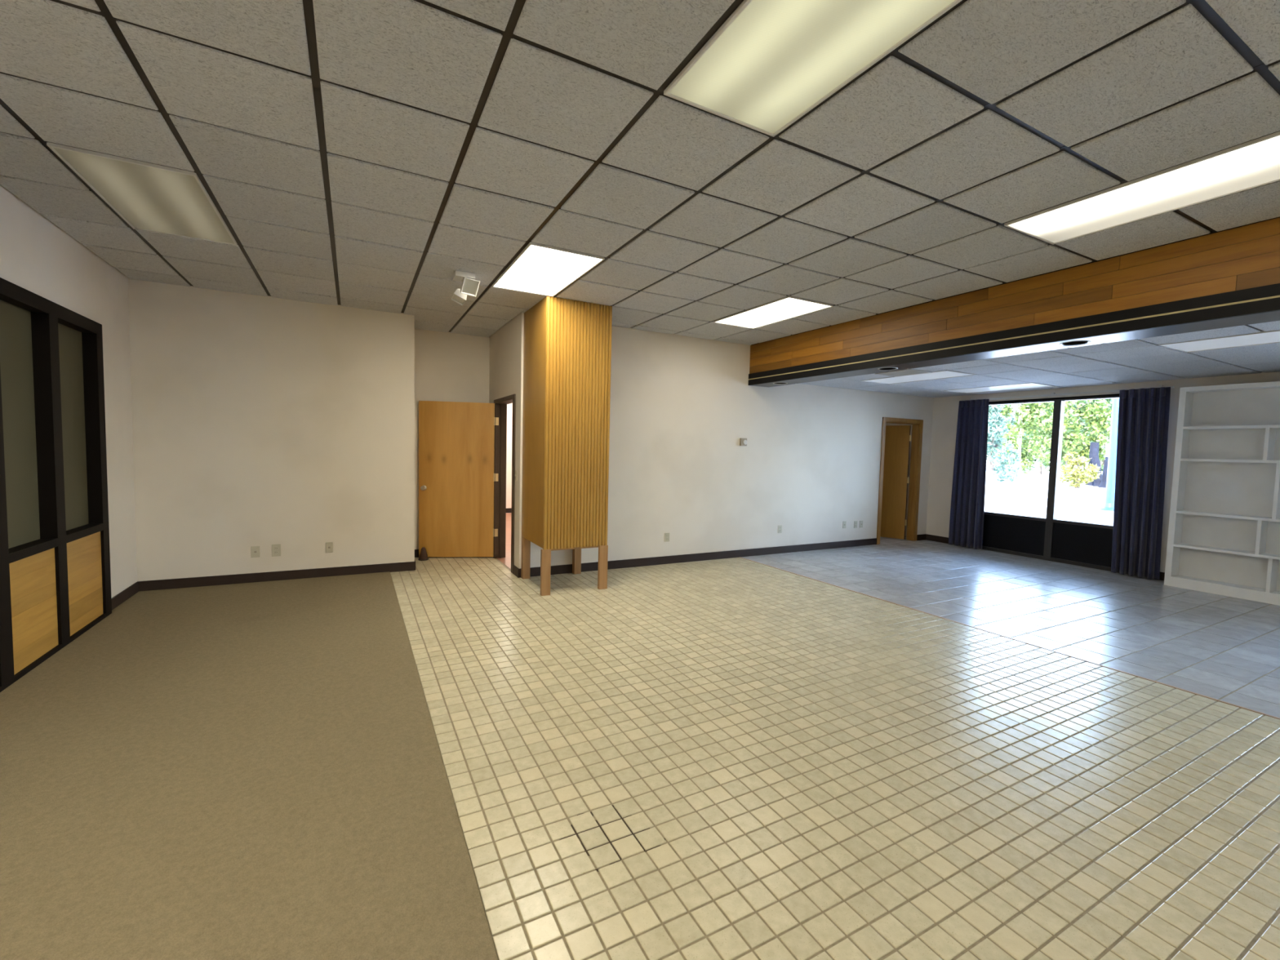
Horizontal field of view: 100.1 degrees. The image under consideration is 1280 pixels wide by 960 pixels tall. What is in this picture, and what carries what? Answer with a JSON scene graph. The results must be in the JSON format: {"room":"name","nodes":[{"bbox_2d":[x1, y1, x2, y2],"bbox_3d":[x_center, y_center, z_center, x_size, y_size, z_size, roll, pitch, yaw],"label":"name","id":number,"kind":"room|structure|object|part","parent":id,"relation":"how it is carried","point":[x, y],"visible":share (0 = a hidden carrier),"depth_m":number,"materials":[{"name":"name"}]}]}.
{"room":"empty office space","nodes":[
{"label":"empty office space","id":0,"kind":"room"},
{"bbox_2d":[0,184,137,598],"bbox_3d":[-2.529,-0.169,0.780,0.120,3.050,9.690,0,4,-28],"label":"wall","id":1,"kind":"structure","parent":0,"point":[37,256],"depth_m":4.40,"materials":[{"name":"paint"}]},
{"bbox_2d":[0,277,111,692],"bbox_3d":[-3.848,0.005,3.297,0.160,2.345,2.300,0,4,-28],"label":"window","id":2,"kind":"structure","parent":1,"relation":"in","point":[55,576],"depth_m":3.56,"materials":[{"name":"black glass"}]},
{"bbox_3d":[-3.851,-0.332,3.274,0.012,1.490,0.585,0,4,-28],"label":"pane","id":3,"kind":"part","parent":2,"relation":"part of","materials":[{"name":"clear glass"}]},
{"bbox_3d":[-3.860,0.439,3.325,0.160,0.055,0.585,0,4,-28],"label":"rail","id":4,"kind":"part","parent":2,"relation":"part of","materials":[{"name":"black metal"}]},
{"bbox_3d":[-3.877,1.157,3.367,0.160,0.035,0.585,0,4,-28],"label":"rail","id":5,"kind":"part","parent":2,"relation":"part of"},
{"bbox_3d":[-3.821,-1.121,3.231,0.160,0.090,2.300,0,4,-28],"label":"head rail","id":6,"kind":"part","parent":2,"relation":"part of","materials":[{"name":"black metal"}]},
{"bbox_3d":[-4.192,-0.378,3.912,0.012,1.490,0.625,0,4,-28],"label":"pane","id":7,"kind":"part","parent":2,"relation":"part of","materials":[{"name":"clear glass"}]},
{"bbox_3d":[-4.200,0.393,3.963,0.160,0.055,0.625,0,4,-28],"label":"rail","id":8,"kind":"part","parent":2,"relation":"part of","materials":[{"name":"black metal"}]},
{"bbox_3d":[-4.218,1.111,4.005,0.160,0.035,0.625,0,4,-28],"label":"rail","id":9,"kind":"part","parent":2,"relation":"part of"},
{"bbox_2d":[111,581,138,609],"bbox_3d":[-4.551,1.028,4.727,0.012,0.100,0.750,0,4,-28],"label":"baseboard","id":10,"kind":"structure","parent":1,"relation":"attached to","point":[126,593],"depth_m":4.75,"materials":[{"name":"black rubber"}]},
{"bbox_2d":[128,277,414,581],"bbox_3d":[-3.837,-0.502,5.919,2.415,3.050,0.870,0,4,-28],"label":"wall","id":11,"kind":"structure","parent":0,"point":[262,421],"depth_m":5.45,"materials":[{"name":"paint"}]},
{"bbox_2d":[250,546,260,557],"bbox_3d":[-3.917,0.732,5.465,0.075,0.115,0.010,0,4,-28],"label":"wall plate","id":12,"kind":"object","parent":11,"relation":"attached to","point":[255,550],"visible":1,"depth_m":5.46,"materials":[{"name":"beige plastic"}]},
{"bbox_2d":[137,560,415,591],"bbox_3d":[-3.836,0.974,5.950,2.427,0.100,0.762,0,4,-28],"label":"baseboard","id":13,"kind":"structure","parent":11,"relation":"attached to","point":[147,585],"depth_m":5.54,"materials":[{"name":"black rubber"}]},
{"bbox_2d":[271,543,280,556],"bbox_3d":[-3.761,0.727,5.548,0.078,0.125,0.011,0,4,-28],"label":"wall outlet","id":14,"kind":"object","parent":11,"relation":"attached to","point":[276,548],"visible":1,"depth_m":5.54,"materials":[{"name":"beige plastic"}]},
{"bbox_2d":[325,542,333,552],"bbox_3d":[-3.343,0.726,5.771,0.066,0.115,0.010,0,4,-28],"label":"wall plate","id":15,"kind":"object","parent":11,"relation":"attached to","point":[329,545],"visible":1,"depth_m":5.77,"materials":[{"name":"beige plastic"}]},
{"bbox_2d":[414,328,489,549],"bbox_3d":[-2.454,-0.537,7.081,1.120,3.050,0.120,0,4,-28],"label":"wall","id":16,"kind":"structure","parent":0,"point":[449,366],"depth_m":6.92,"materials":[{"name":"paint"}]},
{"bbox_2d":[488,311,524,568],"bbox_3d":[-1.620,-0.488,6.582,0.120,3.050,1.550,0,4,-28],"label":"wall","id":17,"kind":"structure","parent":0,"point":[506,344],"depth_m":6.07,"materials":[{"name":"paint"}]},
{"bbox_2d":[414,549,519,577],"bbox_3d":[-2.150,0.988,6.404,1.000,0.100,1.550,0,4,-28],"label":"baseboard","id":18,"kind":"structure","parent":17,"relation":"attached to","point":[515,568],"depth_m":6.11,"materials":[{"name":"black rubber"}]},
{"bbox_2d":[418,394,515,573],"bbox_3d":[-1.936,0.002,6.721,1.646,2.040,0.711,3,4,26],"label":"door","id":19,"kind":"structure","parent":17,"relation":"in","point":[463,446],"depth_m":6.85,"materials":[{"name":"wood"}]},
{"bbox_3d":[-2.732,0.101,6.763,0.064,0.064,0.068,1,3,-8],"label":"knob","id":20,"kind":"part","parent":19,"relation":"part of","materials":[{"name":"metal"}]},
{"bbox_3d":[-1.861,0.682,6.943,0.040,0.100,0.005,0,4,-28],"label":"hinge plate","id":21,"kind":"part","parent":19,"relation":"part of","materials":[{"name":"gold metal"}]},
{"bbox_3d":[-1.844,-0.033,6.901,0.040,0.100,0.005,0,4,-28],"label":"hinge plate","id":22,"kind":"part","parent":19,"relation":"part of","materials":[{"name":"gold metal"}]},
{"bbox_3d":[-1.826,-0.750,6.859,0.040,0.100,0.005,0,4,-28],"label":"hinge plate","id":23,"kind":"part","parent":19,"relation":"part of","materials":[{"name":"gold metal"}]},
{"bbox_2d":[515,470,517,479],"bbox_3d":[-1.396,-0.054,6.022,0.016,0.115,0.070,0,4,-28],"label":"light switch","id":24,"kind":"object","parent":17,"relation":"attached to","point":[516,471],"visible":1,"depth_m":6.00,"materials":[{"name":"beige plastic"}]},
{"bbox_2d":[0,0,1279,345],"bbox_3d":[0.449,-1.677,2.688,7.190,0.203,10.440,0,4,-28],"label":"ceiling","id":25,"kind":"structure","parent":0,"point":[365,154],"depth_m":2.52,"materials":[{"name":"tile"}]},
{"bbox_2d":[46,142,237,245],"bbox_3d":[-2.954,-1.708,3.308,0.580,0.029,1.189,0,4,-28],"label":"recessed light","id":26,"kind":"object","parent":25,"relation":"in","point":[148,197],"visible":0.86,"depth_m":3.17,"materials":[{"name":"white paint"}]},
{"bbox_2d":[450,270,479,306],"bbox_3d":[-1.473,-1.616,4.527,0.202,0.234,0.284,0,4,-28],"label":"emergency light","id":27,"kind":"object","parent":25,"relation":"attached to","point":[469,286],"visible":1,"depth_m":4.48,"materials":[{"name":"white paint"}]},
{"bbox_2d":[491,241,604,296],"bbox_3d":[-0.803,-1.724,4.457,0.580,0.029,1.189,0,4,-28],"label":"recessed light","id":28,"kind":"object","parent":25,"relation":"in","point":[539,268],"visible":0.89,"depth_m":4.35,"materials":[{"name":"white paint"}]},
{"bbox_2d":[712,295,833,328],"bbox_3d":[1.349,-1.739,5.604,0.580,0.029,1.189,0,4,-28],"label":"recessed light","id":29,"kind":"object","parent":25,"relation":"in","point":[788,307],"visible":0.8,"depth_m":5.52,"materials":[{"name":"white paint"}]},
{"bbox_2d":[663,0,962,137],"bbox_3d":[0.630,-1.531,1.773,0.580,0.029,1.189,0,4,-28],"label":"recessed light","id":30,"kind":"object","parent":25,"relation":"in","point":[771,63],"visible":0.97,"depth_m":1.93,"materials":[{"name":"white paint"}]},
{"bbox_2d":[747,216,1279,386],"bbox_3d":[3.670,-1.362,3.551,0.358,0.695,8.650,0,4,-28],"label":"ceiling beam","id":31,"kind":"structure","parent":25,"relation":"attached to","point":[1229,277],"depth_m":4.06,"materials":[{"name":"brown laminate"}]},
{"bbox_2d":[773,382,787,384],"bbox_3d":[1.831,-1.319,6.996,0.192,0.124,0.192,0,4,-28],"label":"recessed light","id":32,"kind":"object","parent":31,"relation":"attached to","point":[780,383],"visible":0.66,"depth_m":7.07,"materials":[{"name":"metal"}]},
{"bbox_2d":[877,367,897,370],"bbox_3d":[2.583,-1.218,5.588,0.192,0.124,0.192,0,4,-28],"label":"recessed light","id":33,"kind":"object","parent":31,"relation":"attached to","point":[882,368],"visible":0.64,"depth_m":5.65,"materials":[{"name":"metal"}]},
{"bbox_3d":[3.674,-1.021,3.578,0.330,0.012,8.650,0,4,-28],"label":"soffit panel","id":34,"kind":"part","parent":31,"relation":"part of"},
{"bbox_2d":[1059,337,1091,346],"bbox_3d":[3.355,-1.114,4.133,0.192,0.124,0.192,0,4,-28],"label":"recessed light","id":35,"kind":"object","parent":31,"relation":"attached to","point":[1077,342],"visible":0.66,"depth_m":4.18,"materials":[{"name":"metal"}]},
{"bbox_2d":[1004,131,1279,244],"bbox_3d":[2.782,-1.547,2.921,0.580,0.029,1.189,0,4,-28],"label":"recessed light","id":36,"kind":"object","parent":25,"relation":"in","point":[1255,163],"visible":0.88,"depth_m":2.86,"materials":[{"name":"white paint"}]},
{"bbox_2d":[506,403,912,536],"bbox_3d":[0.564,-0.501,10.258,7.195,2.750,5.730,0,4,-28],"label":"wall","id":37,"kind":"structure","parent":0,"point":[509,406],"depth_m":11.56,"materials":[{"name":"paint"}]},
{"bbox_2d":[506,507,511,512],"bbox_3d":[-2.371,0.659,11.907,3.515,0.100,0.012,0,4,-28],"label":"baseboard","id":38,"kind":"structure","parent":37,"relation":"attached to","point":[508,510],"depth_m":11.65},
{"bbox_2d":[529,325,933,567],"bbox_3d":[1.925,-0.466,7.665,7.155,3.050,0.120,0,4,-28],"label":"wall","id":39,"kind":"structure","parent":0,"point":[681,406],"depth_m":7.20,"materials":[{"name":"paint"}]},
{"bbox_2d":[664,533,669,542],"bbox_3d":[0.346,0.730,6.833,0.070,0.112,0.011,0,4,-28],"label":"wall outlet","id":40,"kind":"object","parent":39,"relation":"attached to","point":[666,535],"visible":1,"depth_m":6.83,"materials":[{"name":"beige plastic"}]},
{"bbox_2d":[517,533,926,577],"bbox_3d":[1.810,1.011,7.634,7.167,0.100,0.012,0,4,-28],"label":"baseboard","id":41,"kind":"structure","parent":39,"relation":"attached to","point":[588,566],"depth_m":7.12,"materials":[{"name":"black rubber"}]},
{"bbox_2d":[739,438,746,445],"bbox_3d":[1.409,-0.517,7.292,0.105,0.104,0.044,0,4,-28],"label":"thermostat","id":42,"kind":"object","parent":39,"relation":"attached to","point":[743,442],"visible":1,"depth_m":7.28,"materials":[{"name":"white paint"}]},
{"bbox_2d":[777,524,782,533],"bbox_3d":[2.016,0.708,7.723,0.070,0.112,0.011,0,4,-28],"label":"wall outlet","id":43,"kind":"object","parent":39,"relation":"attached to","point":[780,527],"visible":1,"depth_m":7.72,"materials":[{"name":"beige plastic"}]},
{"bbox_2d":[842,520,846,528],"bbox_3d":[3.181,0.696,8.345,0.070,0.112,0.010,0,4,-28],"label":"wall plate","id":44,"kind":"object","parent":39,"relation":"attached to","point":[844,522],"visible":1,"depth_m":8.34,"materials":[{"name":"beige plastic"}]},
{"bbox_2d":[853,520,857,528],"bbox_3d":[3.405,0.702,8.464,0.070,0.112,0.011,0,4,-28],"label":"wall outlet","id":45,"kind":"object","parent":39,"relation":"attached to","point":[855,522],"visible":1,"depth_m":8.46,"materials":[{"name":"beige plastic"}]},
{"bbox_2d":[859,520,862,527],"bbox_3d":[3.518,0.701,8.525,0.070,0.112,0.010,0,4,-28],"label":"wall plate","id":46,"kind":"object","parent":39,"relation":"attached to","point":[860,522],"visible":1,"depth_m":8.52,"materials":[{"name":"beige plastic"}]},
{"bbox_2d":[876,417,923,544],"bbox_3d":[4.107,-0.013,9.291,1.010,2.060,0.906,0,4,-28],"label":"door","id":47,"kind":"structure","parent":39,"relation":"in","point":[892,521],"depth_m":9.21,"materials":[{"name":"brown wood"}]},
{"bbox_3d":[3.902,0.018,8.678,0.070,2.060,0.016,0,4,-28],"label":"casing","id":48,"kind":"part","parent":47,"relation":"part of","materials":[{"name":"brown wood"}]},
{"bbox_3d":[4.340,-0.980,8.840,0.870,0.065,0.016,0,4,-28],"label":"casing","id":49,"kind":"part","parent":47,"relation":"part of","materials":[{"name":"brown wood"}]},
{"bbox_3d":[4.731,0.012,9.120,0.070,2.060,0.016,0,4,-28],"label":"casing","id":50,"kind":"part","parent":47,"relation":"part of","materials":[{"name":"brown wood"}]},
{"bbox_2d":[390,512,1279,959],"bbox_3d":[1.983,1.217,6.072,8.534,0.121,14.450,0,4,-28],"label":"floor","id":51,"kind":"structure","parent":0,"point":[733,758],"depth_m":2.60,"materials":[{"name":"tile"}]},
{"bbox_2d":[0,571,497,959],"bbox_3d":[-1.563,1.393,1.408,2.156,0.106,9.450,0,4,-28],"label":"carpet","id":52,"kind":"object","parent":51,"relation":"on","point":[255,771],"visible":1,"depth_m":2.22,"materials":[{"name":"beige carpet"}]},
{"bbox_2d":[417,546,428,560],"bbox_3d":[-2.724,0.924,6.746,0.120,0.160,0.118,0,4,-28],"label":"door stop","id":53,"kind":"object","parent":51,"relation":"on","point":[423,555],"visible":1,"depth_m":6.71,"materials":[{"name":"brown rubber"}]},
{"bbox_2d":[520,295,612,595],"bbox_3d":[-0.804,-0.335,5.678,0.707,2.890,0.798,0,4,-28],"label":"column","id":54,"kind":"structure","parent":51,"relation":"on","point":[567,344],"depth_m":5.35,"materials":[{"name":"brown wood"}]},
{"bbox_3d":[-1.262,0.856,5.929,0.080,0.462,0.073,0,4,-28],"label":"leg","id":55,"kind":"part","parent":54,"relation":"part of","materials":[{"name":"brown wood"}]},
{"bbox_3d":[-0.928,0.906,5.272,0.090,0.454,0.042,0,4,-28],"label":"leg","id":56,"kind":"part","parent":54,"relation":"part of","materials":[{"name":"brown wood"}]},
{"bbox_3d":[-0.731,0.852,6.212,0.080,0.462,0.073,0,4,-28],"label":"leg","id":57,"kind":"part","parent":54,"relation":"part of","materials":[{"name":"brown wood"}]},
{"bbox_3d":[-0.386,0.902,5.562,0.090,0.454,0.042,0,4,-28],"label":"leg","id":58,"kind":"part","parent":54,"relation":"part of","materials":[{"name":"brown wood"}]},
{"bbox_2d":[738,556,1279,719],"bbox_3d":[3.402,1.337,3.601,0.019,0.006,8.650,0,4,-28],"label":"trim","id":59,"kind":"structure","parent":51,"relation":"on","point":[1137,676],"depth_m":4.02,"materials":[{"name":"beige metal"}]},
{"bbox_2d":[1164,381,1279,605],"bbox_3d":[6.685,0.128,5.759,0.311,2.318,1.355,0,4,-28],"label":"bookcase","id":60,"kind":"object","parent":51,"relation":"on","point":[1224,538],"visible":1,"depth_m":6.01,"materials":[{"name":"white wood"}]},
{"bbox_3d":[6.379,0.087,6.331,0.311,2.318,0.055,0,4,-28],"label":"panel","id":61,"kind":"part","parent":60,"relation":"part of","materials":[{"name":"white wood"}]},
{"bbox_3d":[6.658,1.227,5.824,0.311,0.115,1.245,0,4,-28],"label":"panel","id":62,"kind":"part","parent":60,"relation":"part of","materials":[{"name":"white wood"}]},
{"bbox_3d":[6.625,0.801,5.775,0.208,0.028,1.245,0,4,-28],"label":"shelf","id":63,"kind":"part","parent":60,"relation":"part of","materials":[{"name":"white wood"}]},
{"bbox_3d":[6.634,0.411,5.753,0.208,0.028,1.245,0,4,-28],"label":"shelf","id":64,"kind":"part","parent":60,"relation":"part of","materials":[{"name":"white wood"}]},
{"bbox_3d":[6.649,-0.197,5.717,0.208,0.028,1.245,0,4,-28],"label":"shelf","id":65,"kind":"part","parent":60,"relation":"part of","materials":[{"name":"white wood"}]},
{"bbox_3d":[6.658,-0.564,5.695,0.208,0.028,1.245,0,4,-28],"label":"shelf","id":66,"kind":"part","parent":60,"relation":"part of","materials":[{"name":"white wood"}]},
{"bbox_3d":[6.712,-1.004,5.693,0.311,0.050,1.245,0,4,-28],"label":"panel","id":67,"kind":"part","parent":60,"relation":"part of","materials":[{"name":"white wood"}]},
{"bbox_2d":[799,320,1279,397],"bbox_3d":[5.514,-1.222,4.546,3.830,0.202,8.890,0,4,-28],"label":"ceiling","id":68,"kind":"structure","parent":0,"point":[1139,360],"depth_m":5.70,"materials":[{"name":"tile"}]},
{"bbox_2d":[875,368,932,377],"bbox_3d":[3.157,-1.284,6.434,0.390,0.013,0.480,0,4,-28],"label":"ceiling vent","id":69,"kind":"object","parent":68,"relation":"in","point":[908,371],"visible":1,"depth_m":6.40,"materials":[{"name":"grey metal"}]},
{"bbox_2d":[860,369,976,384],"bbox_3d":[3.526,-1.318,6.868,0.586,0.029,1.196,0,4,-28],"label":"recessed light","id":70,"kind":"object","parent":68,"relation":"in","point":[947,373],"visible":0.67,"depth_m":6.83,"materials":[{"name":"white paint"}]},
{"bbox_2d":[943,382,1054,393],"bbox_3d":[5.140,-1.329,7.729,0.586,0.029,1.196,0,4,-28],"label":"recessed light","id":71,"kind":"object","parent":68,"relation":"in","point":[1026,385],"visible":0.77,"depth_m":7.68,"materials":[{"name":"white paint"}]},
{"bbox_2d":[1158,329,1279,352],"bbox_3d":[4.960,-1.125,4.183,0.586,0.029,1.196,0,4,-28],"label":"recessed light","id":72,"kind":"object","parent":68,"relation":"in","point":[1264,337],"visible":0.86,"depth_m":4.42,"materials":[{"name":"white paint"}]},
{"bbox_2d":[925,371,1279,572],"bbox_3d":[7.136,-0.208,5.417,0.160,3.050,8.770,0,4,-28],"label":"wall","id":73,"kind":"structure","parent":0,"point":[945,409],"depth_m":8.37,"materials":[{"name":"paint"}]},
{"bbox_2d":[925,533,1164,580],"bbox_3d":[5.718,1.089,7.910,0.012,0.100,3.210,0,4,-28],"label":"baseboard","id":74,"kind":"structure","parent":73,"relation":"attached to","point":[928,537],"depth_m":9.07,"materials":[{"name":"black rubber"}]},
{"bbox_2d":[960,385,1173,573],"bbox_3d":[5.864,-0.042,7.703,0.155,2.390,2.570,0,4,-28],"label":"window","id":75,"kind":"structure","parent":73,"relation":"in","point":[1049,538],"depth_m":7.63,"materials":[{"name":"brown metal"}]},
{"bbox_2d":[948,399,989,549],"bbox_3d":[5.261,-0.097,8.557,0.124,2.345,0.510,0,4,-28],"label":"curtain","id":76,"kind":"object","parent":75,"relation":"hanging from","point":[969,477],"visible":1,"depth_m":8.54,"materials":[{"name":"blue fabric"}]},
{"bbox_3d":[5.613,1.092,8.246,0.100,0.050,1.080,0,4,-28],"label":"rail","id":77,"kind":"part","parent":75,"relation":"part of","materials":[{"name":"brown metal"}]},
{"bbox_3d":[5.620,0.815,8.230,0.060,0.505,1.080,0,4,-28],"label":"panel","id":78,"kind":"part","parent":75,"relation":"part of","materials":[{"name":"black metal"}]},
{"bbox_3d":[5.626,0.541,8.214,0.100,0.043,1.080,0,4,-28],"label":"sill rail","id":79,"kind":"part","parent":75,"relation":"part of","materials":[{"name":"brown metal"}]},
{"bbox_3d":[5.668,-1.171,8.113,0.100,0.035,1.080,0,4,-28],"label":"head rail","id":80,"kind":"part","parent":75,"relation":"part of","materials":[{"name":"brown metal"}]},
{"bbox_3d":[5.844,-1.212,7.608,0.045,0.045,2.570,0,4,-28],"label":"curtain rail","id":81,"kind":"part","parent":75,"relation":"part of","materials":[{"name":"metal"}]},
{"bbox_3d":[6.165,0.888,7.209,0.060,0.505,1.060,0,4,-28],"label":"panel","id":82,"kind":"part","parent":75,"relation":"part of","materials":[{"name":"black metal"}]},
{"bbox_3d":[6.172,0.615,7.193,0.100,0.043,1.060,0,4,-28],"label":"sill rail","id":83,"kind":"part","parent":75,"relation":"part of","materials":[{"name":"brown metal"}]},
{"bbox_3d":[6.159,1.165,7.225,0.100,0.050,1.060,0,4,-28],"label":"rail","id":84,"kind":"part","parent":75,"relation":"part of","materials":[{"name":"brown metal"}]},
{"bbox_3d":[6.213,-1.098,7.092,0.100,0.035,1.060,0,4,-28],"label":"head rail","id":85,"kind":"part","parent":75,"relation":"part of","materials":[{"name":"brown metal"}]},
{"bbox_2d":[1111,386,1170,579],"bbox_3d":[6.238,0.035,6.715,0.131,2.345,0.514,0,4,-28],"label":"curtain","id":86,"kind":"object","parent":75,"relation":"hanging from","point":[1143,424],"visible":1,"depth_m":6.69,"materials":[{"name":"blue fabric"}]},
{"label":"outside","id":87,"kind":"structure","parent":0,"visible":0},
{"bbox_2d":[984,465,1113,524],"bbox_3d":[44.404,0.301,42.324,100.340,0.200,150.000,0,4,-28],"label":"ground","id":88,"kind":"structure","parent":87,"point":[1028,496],"depth_m":21.25,"materials":[{"name":"white"}]},
{"bbox_2d":[986,404,1026,482],"bbox_3d":[22.310,-2.662,33.470,3.324,5.708,2.545,3,4,20],"label":"tree","id":89,"kind":"object","parent":88,"relation":"on","point":[996,427],"visible":0.67,"depth_m":33.11,"materials":[{"name":"green plant"}]},
{"bbox_2d":[986,405,1027,470],"bbox_3d":[43.263,-5.224,63.609,6.006,8.287,7.557,-2,5,-45],"label":"tree","id":90,"kind":"object","parent":88,"relation":"on","point":[1012,418],"visible":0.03,"depth_m":62.26,"materials":[{"name":"green plant"}]},
{"bbox_2d":[995,400,1070,479],"bbox_3d":[28.149,-5.112,39.127,5.249,10.206,4.340,2,3,12],"label":"tree","id":91,"kind":"object","parent":88,"relation":"on","point":[1036,417],"visible":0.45,"depth_m":38.70,"materials":[{"name":"green plant"}]},
{"bbox_2d":[1012,404,1074,475],"bbox_3d":[38.531,-5.683,50.921,5.816,10.457,6.054,0,4,-28],"label":"tree","id":92,"kind":"object","parent":88,"relation":"on","point":[1040,470],"visible":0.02,"depth_m":51.09,"materials":[{"name":"green plant"}]},
{"bbox_2d":[1021,401,1099,468],"bbox_3d":[53.958,-7.560,68.519,8.482,12.886,9.985,0,4,-28],"label":"tree","id":93,"kind":"object","parent":88,"relation":"on","point":[1035,459],"visible":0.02,"depth_m":69.35,"materials":[{"name":"green plant"}]},
{"bbox_2d":[1026,400,1111,479],"bbox_3d":[33.915,-5.425,42.753,6.436,10.681,5.410,1,3,0],"label":"tree","id":94,"kind":"object","parent":88,"relation":"on","point":[1072,435],"visible":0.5,"depth_m":41.74,"materials":[{"name":"green plant"}]},
{"bbox_2d":[1059,451,1102,488],"bbox_3d":[24.548,-0.578,29.913,1.883,2.067,1.774,4,4,40],"label":"tree","id":95,"kind":"object","parent":88,"relation":"on","point":[1079,476],"visible":1,"depth_m":29.83,"materials":[{"name":"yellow plant"}]},
{"bbox_2d":[1085,442,1098,485],"bbox_3d":[27.994,-0.985,33.060,0.756,2.677,0.756,0,4,-28],"label":"dead tree","id":96,"kind":"object","parent":88,"relation":"on","point":[1092,445],"visible":0.36,"depth_m":32.98,"materials":[{"name":"wood"}]},
{"bbox_2d":[1075,398,1112,466],"bbox_3d":[46.611,-7.528,53.842,8.008,14.191,7.520,0,4,-28],"label":"tree","id":97,"kind":"object","parent":88,"relation":"on","point":[1109,401],"visible":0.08,"depth_m":52.39,"materials":[{"name":"green plant"}]},
{"bbox_2d":[1078,417,1110,471],"bbox_3d":[64.216,-8.736,74.803,11.406,15.382,10.448,0,4,-28],"label":"tree","id":98,"kind":"object","parent":88,"relation":"on","point":[1103,460],"visible":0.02,"depth_m":74.08,"materials":[{"name":"green plant"}]},
{"bbox_2d":[1089,448,1102,486],"bbox_3d":[27.368,-0.744,32.112,0.594,2.325,0.902,0,4,-28],"label":"dead tree","id":99,"kind":"object","parent":88,"relation":"on","point":[1094,453],"visible":0.58,"depth_m":32.06,"materials":[{"name":"wood"}]},
{"bbox_2d":[1097,457,1108,488],"bbox_3d":[26.939,-0.436,30.796,0.918,1.781,0.918,0,4,-28],"label":"dead tree","id":100,"kind":"object","parent":88,"relation":"on","point":[1103,484],"visible":0.36,"depth_m":30.77,"materials":[{"name":"wood"}]},
{"bbox_2d":[1099,398,1119,511],"bbox_3d":[15.045,-1.848,16.955,0.480,5.650,0.480,0,4,-28],"label":"steel post","id":101,"kind":"object","parent":88,"relation":"on","point":[1108,505],"visible":0.55,"depth_m":16.96,"materials":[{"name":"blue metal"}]}
]}

